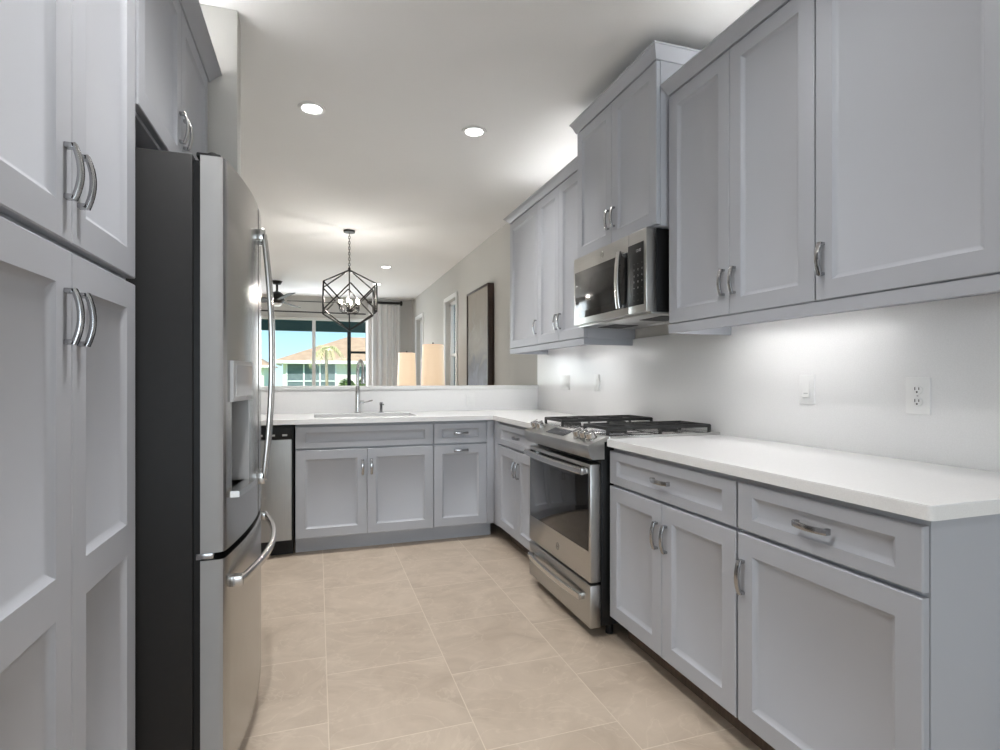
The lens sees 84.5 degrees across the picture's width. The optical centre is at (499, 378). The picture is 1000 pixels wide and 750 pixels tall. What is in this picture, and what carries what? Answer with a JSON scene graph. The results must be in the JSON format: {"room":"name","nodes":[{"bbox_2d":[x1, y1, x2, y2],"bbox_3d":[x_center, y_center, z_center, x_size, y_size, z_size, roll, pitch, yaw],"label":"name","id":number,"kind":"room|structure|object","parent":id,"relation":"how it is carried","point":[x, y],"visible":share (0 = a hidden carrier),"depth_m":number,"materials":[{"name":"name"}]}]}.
{"room":"kitchen","nodes":[
{"label":"kitchen","id":0,"kind":"room"},
{"bbox_2d":[200,4,240,176],"bbox_3d":[-1.532,-0.227,2.378,0.735,2.820,0.110,0,0,-18],"label":"wall","id":1,"kind":"structure","parent":0,"point":[223,24],"depth_m":2.43,"materials":[{"name":"grey paint"}]},
{"bbox_2d":[261,294,411,352],"bbox_3d":[-4.665,-0.227,10.673,5.885,2.820,0.200,0,0,-18],"label":"wall","id":2,"kind":"structure","parent":0,"point":[406,308],"depth_m":11.04,"materials":[{"name":"grey paint"}]},
{"bbox_2d":[261,310,365,314],"bbox_3d":[-4.032,-1.305,10.694,2.760,0.062,0.159,0,0,-18],"label":"curtain rod","id":3,"kind":"object","parent":2,"relation":"attached to","point":[261,310],"visible":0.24,"depth_m":10.73,"materials":[{"name":"brown metal"}]},
{"bbox_2d":[261,315,367,385],"bbox_3d":[-3.511,-0.022,11.031,2.500,2.410,0.090,0,0,-18],"label":"window","id":4,"kind":"structure","parent":2,"relation":"in","point":[313,319],"depth_m":10.93,"materials":[{"name":"white paint"}]},
{"bbox_2d":[367,301,402,305],"bbox_3d":[-2.351,-1.552,11.241,0.715,0.106,0.180,0,0,-18],"label":"curtain rod","id":5,"kind":"object","parent":2,"relation":"attached to","point":[400,303],"visible":0.79,"depth_m":11.22,"materials":[{"name":"brown metal"}]},
{"bbox_2d":[368,304,399,385],"bbox_3d":[-2.355,-0.168,11.199,0.640,2.678,0.109,0,0,-18],"label":"curtain","id":6,"kind":"object","parent":5,"relation":"hanging from","point":[384,326],"visible":0.55,"depth_m":11.19,"materials":[{"name":"white fabric"}]},
{"bbox_2d":[199,0,758,300],"bbox_3d":[-0.695,-1.737,0.164,6.785,0.200,22.750,0,0,-18],"label":"ceiling","id":7,"kind":"structure","parent":0,"point":[389,160],"depth_m":3.35,"materials":[{"name":"white paint"}]},
{"bbox_2d":[261,280,332,307],"bbox_3d":[-3.661,-1.427,9.211,1.704,0.419,1.780,0,0,-18],"label":"ceiling fan","id":8,"kind":"object","parent":7,"relation":"hanging from","point":[278,297],"visible":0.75,"depth_m":9.13,"materials":[{"name":"brown metal"}]},
{"bbox_2d":[297,101,325,114],"bbox_3d":[-1.136,-1.632,3.321,0.164,0.010,0.164,0,0,-18],"label":"recessed light","id":9,"kind":"object","parent":7,"relation":"in","point":[308,107],"visible":1,"depth_m":3.31,"materials":[{"name":"white plastic"}]},
{"bbox_2d":[322,229,377,331],"bbox_3d":[-1.662,-1.077,6.066,0.566,1.119,0.456,0,0,-18],"label":"chandelier","id":10,"kind":"object","parent":7,"relation":"hanging from","point":[374,305],"visible":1,"depth_m":6.03,"materials":[{"name":"brown metal"}]},
{"bbox_2d":[462,125,486,136],"bbox_3d":[-0.170,-1.632,3.632,0.164,0.010,0.164,0,0,-18],"label":"recessed light","id":11,"kind":"object","parent":7,"relation":"in","point":[470,131],"visible":1,"depth_m":3.63,"materials":[{"name":"white plastic"}]},
{"bbox_2d":[238,523,761,749],"bbox_3d":[-1.461,1.258,1.358,6.085,0.150,19.900,0,0,-18],"label":"floor","id":12,"kind":"structure","parent":0,"point":[448,643],"depth_m":2.25,"materials":[{"name":"beige tile"}]},
{"bbox_2d":[0,0,134,749],"bbox_3d":[-1.103,-0.056,0.964,0.650,2.478,0.785,0,0,-18],"label":"pantry cabinet","id":13,"kind":"object","parent":12,"relation":"on","point":[67,67],"visible":1,"depth_m":1.03,"materials":[{"name":"grey paint"}]},
{"bbox_2d":[126,147,275,749],"bbox_3d":[-1.228,0.274,1.847,0.878,1.819,0.912,0,0,-18],"label":"refrigerator","id":14,"kind":"object","parent":12,"relation":"on","point":[199,235],"visible":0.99,"depth_m":1.50,"materials":[{"name":"grey metal"}]},
{"bbox_2d":[261,425,294,555],"bbox_3d":[-1.748,0.747,3.820,0.608,0.872,0.572,0,0,-18],"label":"dishwasher","id":15,"kind":"object","parent":12,"relation":"on","point":[278,491],"visible":0.34,"depth_m":3.63,"materials":[{"name":"silver metal"}]},
{"bbox_2d":[295,421,432,551],"bbox_3d":[-1.018,0.743,4.103,0.933,0.880,0.688,0,0,-18],"label":"base cabinet","id":16,"kind":"object","parent":12,"relation":"on","point":[357,484],"visible":0.98,"depth_m":3.81,"materials":[{"name":"grey paint"}]},
{"bbox_2d":[261,409,583,427],"bbox_3d":[-0.810,0.285,3.701,2.936,0.032,1.551,0,0,-18],"label":"countertop","id":17,"kind":"structure","parent":16,"relation":"on","point":[523,417],"depth_m":3.96,"materials":[{"name":"white stone"}]},
{"bbox_2d":[354,359,372,412],"bbox_3d":[-1.088,0.057,4.290,0.137,0.423,0.191,0,0,7],"label":"faucet","id":18,"kind":"object","parent":17,"relation":"on","point":[358,401],"visible":0.99,"depth_m":4.33,"materials":[{"name":"silver metal"}]},
{"bbox_2d":[379,402,383,412],"bbox_3d":[-0.945,0.227,4.385,0.038,0.085,0.076,0,0,-18],"label":"soap dispenser","id":19,"kind":"object","parent":17,"relation":"on","point":[381,404],"visible":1,"depth_m":4.39,"materials":[{"name":"silver metal"}]},
{"bbox_2d":[431,420,493,539],"bbox_3d":[-0.359,0.743,4.322,0.456,0.880,0.688,0,0,-18],"label":"base cabinet","id":20,"kind":"object","parent":12,"relation":"on","point":[463,451],"visible":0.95,"depth_m":4.04,"materials":[{"name":"grey paint"}]},
{"bbox_2d":[494,420,537,553],"bbox_3d":[0.382,0.743,3.767,0.662,0.880,0.888,0,0,-18],"label":"base cabinet","id":21,"kind":"object","parent":12,"relation":"on","point":[511,465],"visible":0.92,"depth_m":3.75,"materials":[{"name":"grey paint"}]},
{"bbox_2d":[524,415,719,633],"bbox_3d":[0.594,0.702,2.930,0.744,0.962,0.793,0,0,-18],"label":"gas range","id":22,"kind":"object","parent":12,"relation":"on","point":[569,554],"visible":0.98,"depth_m":2.67,"materials":[{"name":"silver metal"}]},
{"bbox_2d":[544,421,719,438],"bbox_3d":[0.657,0.260,2.951,0.610,0.045,0.793,0,0,-18],"label":"cooktop","id":23,"kind":"object","parent":22,"relation":"in","point":[608,429],"depth_m":2.68,"materials":[{"name":"metal"}]},
{"bbox_2d":[610,448,760,748],"bbox_3d":[0.904,0.743,2.198,0.662,0.880,0.790,0,0,-18],"label":"base cabinet","id":24,"kind":"object","parent":12,"relation":"on","point":[674,529],"visible":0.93,"depth_m":2.02,"materials":[{"name":"grey paint"}]},
{"bbox_2d":[607,435,999,520],"bbox_3d":[0.997,0.285,1.914,0.636,0.032,1.373,0,0,-18],"label":"countertop","id":25,"kind":"structure","parent":24,"relation":"on","point":[915,489],"depth_m":1.60,"materials":[{"name":"white stone"}]},
{"bbox_2d":[734,478,999,749],"bbox_3d":[1.118,0.743,1.555,0.662,0.880,0.562,0,0,-18],"label":"base cabinet","id":26,"kind":"object","parent":12,"relation":"on","point":[860,627],"visible":0.98,"depth_m":1.34,"materials":[{"name":"grey paint"}]},
{"bbox_3d":[-1.632,0.868,9.627,0.440,0.630,0.500,0,0,-18],"label":"side table","id":27,"kind":"object","parent":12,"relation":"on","visible":0},
{"bbox_2d":[397,351,415,385],"bbox_3d":[-1.632,0.030,9.627,0.330,1.046,0.330,0,0,-18],"label":"table lamp","id":28,"kind":"object","parent":27,"relation":"on","point":[406,364],"visible":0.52,"depth_m":9.49,"materials":[{"name":"beige fabric"}]},
{"bbox_3d":[-0.963,0.868,7.900,0.440,0.630,0.500,0,0,-18],"label":"side table","id":29,"kind":"object","parent":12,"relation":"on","visible":0},
{"bbox_2d":[421,343,444,384],"bbox_3d":[-0.963,0.013,7.900,0.340,1.081,0.340,0,0,-18],"label":"table lamp","id":30,"kind":"object","parent":29,"relation":"on","point":[432,373],"visible":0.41,"depth_m":7.76,"materials":[{"name":"beige fabric"}]},
{"bbox_2d":[412,222,671,385],"bbox_3d":[1.322,-0.227,2.284,0.180,2.820,19.900,0,0,-18],"label":"wall","id":31,"kind":"structure","parent":0,"point":[489,262],"depth_m":6.68,"materials":[{"name":"grey paint"}]},
{"bbox_2d":[415,313,422,385],"bbox_3d":[-1.491,-0.372,10.675,0.180,1.730,0.820,0,0,-18],"label":"window","id":32,"kind":"structure","parent":31,"relation":"in","point":[421,314],"depth_m":10.96,"materials":[{"name":"white paint"}]},
{"bbox_2d":[444,291,457,384],"bbox_3d":[-0.661,-0.372,8.180,0.180,1.730,0.820,0,0,-18],"label":"window","id":33,"kind":"structure","parent":31,"relation":"in","point":[453,305],"depth_m":8.47,"materials":[{"name":"white paint"}]},
{"bbox_2d":[467,283,493,384],"bbox_3d":[-0.246,-0.422,6.589,0.074,1.310,0.920,0,0,-18],"label":"framed painting","id":34,"kind":"object","parent":31,"relation":"attached to","point":[480,302],"visible":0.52,"depth_m":6.46,"materials":[{"name":"brown wood"}]},
{"bbox_2d":[510,203,574,349],"bbox_3d":[0.334,-0.772,4.358,0.384,1.046,0.610,0,0,-18],"label":"upper cabinet","id":35,"kind":"object","parent":31,"relation":"attached to","point":[524,230],"visible":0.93,"depth_m":4.31,"materials":[{"name":"grey paint"}]},
{"bbox_2d":[538,172,634,345],"bbox_3d":[0.546,-0.772,3.720,0.384,1.046,0.732,0,0,-18],"label":"upper cabinet","id":36,"kind":"object","parent":31,"relation":"attached to","point":[557,211],"visible":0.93,"depth_m":3.64,"materials":[{"name":"grey paint"}]},
{"bbox_2d":[503,157,576,223],"bbox_3d":[0.434,-1.319,4.030,0.398,0.044,1.387,0,0,-18],"label":"crown molding","id":37,"kind":"structure","parent":36,"relation":"on","point":[569,169],"depth_m":3.85,"materials":[{"name":"grey paint"}]},
{"bbox_2d":[577,60,682,258],"bbox_3d":[0.768,-1.091,2.976,0.432,0.761,0.814,0,0,-18],"label":"upper cabinet","id":38,"kind":"object","parent":31,"relation":"attached to","point":[623,153],"visible":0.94,"depth_m":2.79,"materials":[{"name":"grey paint"}]},
{"bbox_2d":[574,227,668,328],"bbox_3d":[0.736,-0.504,2.969,0.474,0.405,0.760,0,0,-18],"label":"microwave","id":39,"kind":"object","parent":38,"relation":"attached to","point":[623,283],"visible":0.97,"depth_m":2.73,"materials":[{"name":"silver metal"}]},
{"bbox_2d":[569,40,699,133],"bbox_3d":[0.765,-1.503,2.976,0.435,0.062,0.884,0,0,-18],"label":"crown molding","id":40,"kind":"structure","parent":38,"relation":"attached to","point":[657,50],"depth_m":2.68,"materials":[{"name":"grey paint"}]},
{"bbox_2d":[537,293,999,471],"bbox_3d":[0.932,0.017,3.142,0.016,0.532,3.744,0,0,-18],"label":"backsplash","id":41,"kind":"structure","parent":31,"relation":"attached to","point":[744,382],"depth_m":2.13,"materials":[{"name":"white stone"}]},
{"bbox_2d":[560,375,568,389],"bbox_3d":[0.512,0.028,4.365,0.009,0.116,0.165,0,0,-18],"label":"light switch","id":42,"kind":"object","parent":41,"relation":"attached to","point":[564,379],"visible":1,"depth_m":4.35,"materials":[{"name":"white plastic"}]},
{"bbox_2d":[510,338,632,354],"bbox_3d":[0.455,-0.228,4.013,0.337,0.038,1.342,0,0,-18],"label":"rail","id":43,"kind":"object","parent":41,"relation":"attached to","point":[537,349],"visible":1,"depth_m":3.53,"materials":[{"name":"grey paint"}]},
{"bbox_2d":[594,375,599,390],"bbox_3d":[0.679,0.028,3.862,0.009,0.116,0.072,0,0,-18],"label":"light switch","id":44,"kind":"object","parent":41,"relation":"attached to","point":[596,377],"visible":1,"depth_m":3.85,"materials":[{"name":"white plastic"}]},
{"bbox_2d":[799,375,814,403],"bbox_3d":[1.228,0.042,2.204,0.014,0.116,0.072,0,0,-18],"label":"light switch","id":45,"kind":"object","parent":41,"relation":"attached to","point":[806,382],"visible":1,"depth_m":2.20,"materials":[{"name":"white plastic"}]},
{"bbox_2d":[669,274,999,334],"bbox_3d":[1.141,-0.228,1.950,0.337,0.038,1.320,0,0,-18],"label":"rail","id":46,"kind":"object","parent":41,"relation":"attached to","point":[987,284],"visible":1,"depth_m":1.67,"materials":[{"name":"grey paint"}]},
{"bbox_2d":[906,377,930,414],"bbox_3d":[1.366,0.055,1.798,0.009,0.122,0.078,0,0,-18],"label":"wall outlet","id":47,"kind":"object","parent":41,"relation":"attached to","point":[918,389],"visible":1,"depth_m":1.79,"materials":[{"name":"white plastic"}]},
{"bbox_2d":[912,385,922,394],"bbox_3d":[1.363,0.035,1.797,0.003,0.033,0.033,0,0,-18],"label":"receptacle","id":48,"kind":"object","parent":47,"relation":"attached to","point":[916,389],"depth_m":1.79,"materials":[{"name":"white plastic"}]},
{"bbox_2d":[912,397,922,406],"bbox_3d":[1.363,0.074,1.797,0.003,0.033,0.033,0,0,-18],"label":"receptacle","id":49,"kind":"object","parent":47,"relation":"attached to","point":[916,401],"depth_m":1.79,"materials":[{"name":"white plastic"}]},
{"bbox_2d":[669,0,890,326],"bbox_3d":[1.050,-0.772,2.204,0.384,1.046,0.780,0,0,-18],"label":"upper cabinet","id":50,"kind":"object","parent":31,"relation":"attached to","point":[742,131],"visible":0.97,"depth_m":2.07,"materials":[{"name":"grey paint"}]},
{"bbox_2d":[814,0,999,306],"bbox_3d":[1.259,-0.772,1.577,0.384,1.046,0.539,0,0,-18],"label":"upper cabinet","id":51,"kind":"object","parent":31,"relation":"attached to","point":[908,91],"visible":0.98,"depth_m":1.52,"materials":[{"name":"grey paint"}]},
{"bbox_2d":[660,0,790,95],"bbox_3d":[1.135,-1.319,1.924,0.398,0.044,1.365,0,0,-18],"label":"crown molding","id":52,"kind":"structure","parent":51,"relation":"on","point":[761,10],"depth_m":2.15,"materials":[{"name":"grey paint"}]},
{"bbox_3d":[-1.073,0.636,4.517,2.955,1.095,0.130,0,0,-18],"label":"wall","id":53,"kind":"structure","parent":0,"visible":0},
{"bbox_2d":[261,389,537,413],"bbox_3d":[-1.058,0.186,4.445,2.935,0.194,0.016,0,0,-18],"label":"backsplash","id":54,"kind":"structure","parent":53,"relation":"attached to","point":[285,401],"depth_m":4.52,"materials":[{"name":"white stone"}]},
{"bbox_2d":[261,385,537,390],"bbox_3d":[-1.074,0.072,4.517,2.954,0.032,0.180,0,0,-18],"label":"trim","id":55,"kind":"structure","parent":53,"relation":"on","point":[422,387],"depth_m":4.52,"materials":[{"name":"white paint"}]},
{"label":"outside","id":56,"kind":"structure","parent":0,"visible":0},
{"bbox_3d":[-21.464,1.458,64.524,120.000,0.150,104.000,0,0,-18],"label":"ground","id":57,"kind":"structure","parent":56,"visible":0},
{"bbox_2d":[261,358,277,385],"bbox_3d":[-27.517,-1.017,58.279,6.830,4.800,13.230,0,0,-18],"label":"house","id":58,"kind":"structure","parent":57,"relation":"on","point":[264,364],"depth_m":54.06,"materials":[{"name":"beige paint"}]},
{"bbox_2d":[275,337,365,385],"bbox_3d":[-10.117,-1.017,45.730,15.530,4.800,10.430,0,0,-18],"label":"house","id":59,"kind":"structure","parent":57,"relation":"on","point":[296,371],"depth_m":40.05,"materials":[{"name":"beige paint"}]},
{"bbox_2d":[308,345,346,385],"bbox_3d":[-10.772,-0.374,34.471,2.470,3.521,2.506,0,0,-18],"label":"palm tree","id":60,"kind":"object","parent":57,"relation":"on","point":[325,348],"visible":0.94,"depth_m":34.25,"materials":[{"name":"beige plant"}]},
{"bbox_2d":[338,378,355,385],"bbox_3d":[-10.924,0.632,39.165,1.454,1.503,1.413,0,0,-18],"label":"shrub","id":61,"kind":"object","parent":57,"relation":"on","point":[344,381],"visible":0.3,"depth_m":38.97,"materials":[{"name":"green plant"}]},
{"bbox_3d":[-1.877,-0.227,2.063,0.120,2.820,4.300,0,0,-18],"label":"wall","id":62,"kind":"structure","parent":0,"visible":0},
{"bbox_2d":[135,0,207,159],"bbox_3d":[-1.388,-1.006,1.820,0.650,0.578,1.019,0,0,-18],"label":"upper cabinet","id":63,"kind":"object","parent":62,"relation":"attached to","point":[171,81],"visible":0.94,"depth_m":1.78,"materials":[{"name":"grey paint"}]},
{"bbox_2d":[179,0,221,81],"bbox_3d":[-0.971,-1.319,1.549,0.070,0.044,1.813,0,0,-18],"label":"crown molding","id":64,"kind":"structure","parent":63,"relation":"on","point":[192,11],"depth_m":2.12,"materials":[{"name":"grey paint"}]},
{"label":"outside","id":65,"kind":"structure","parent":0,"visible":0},
{"bbox_3d":[-4.372,1.423,13.142,20.000,0.160,4.300,0,0,-18],"label":"patio","id":66,"kind":"object","parent":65,"visible":0},
{"bbox_2d":[261,319,365,385],"bbox_3d":[-4.735,-0.307,14.233,12.000,3.300,0.200,0,0,-18],"label":"frame","id":67,"kind":"object","parent":66,"relation":"on","point":[280,325],"visible":0.16,"depth_m":14.23,"materials":[{"name":"teal paint"}]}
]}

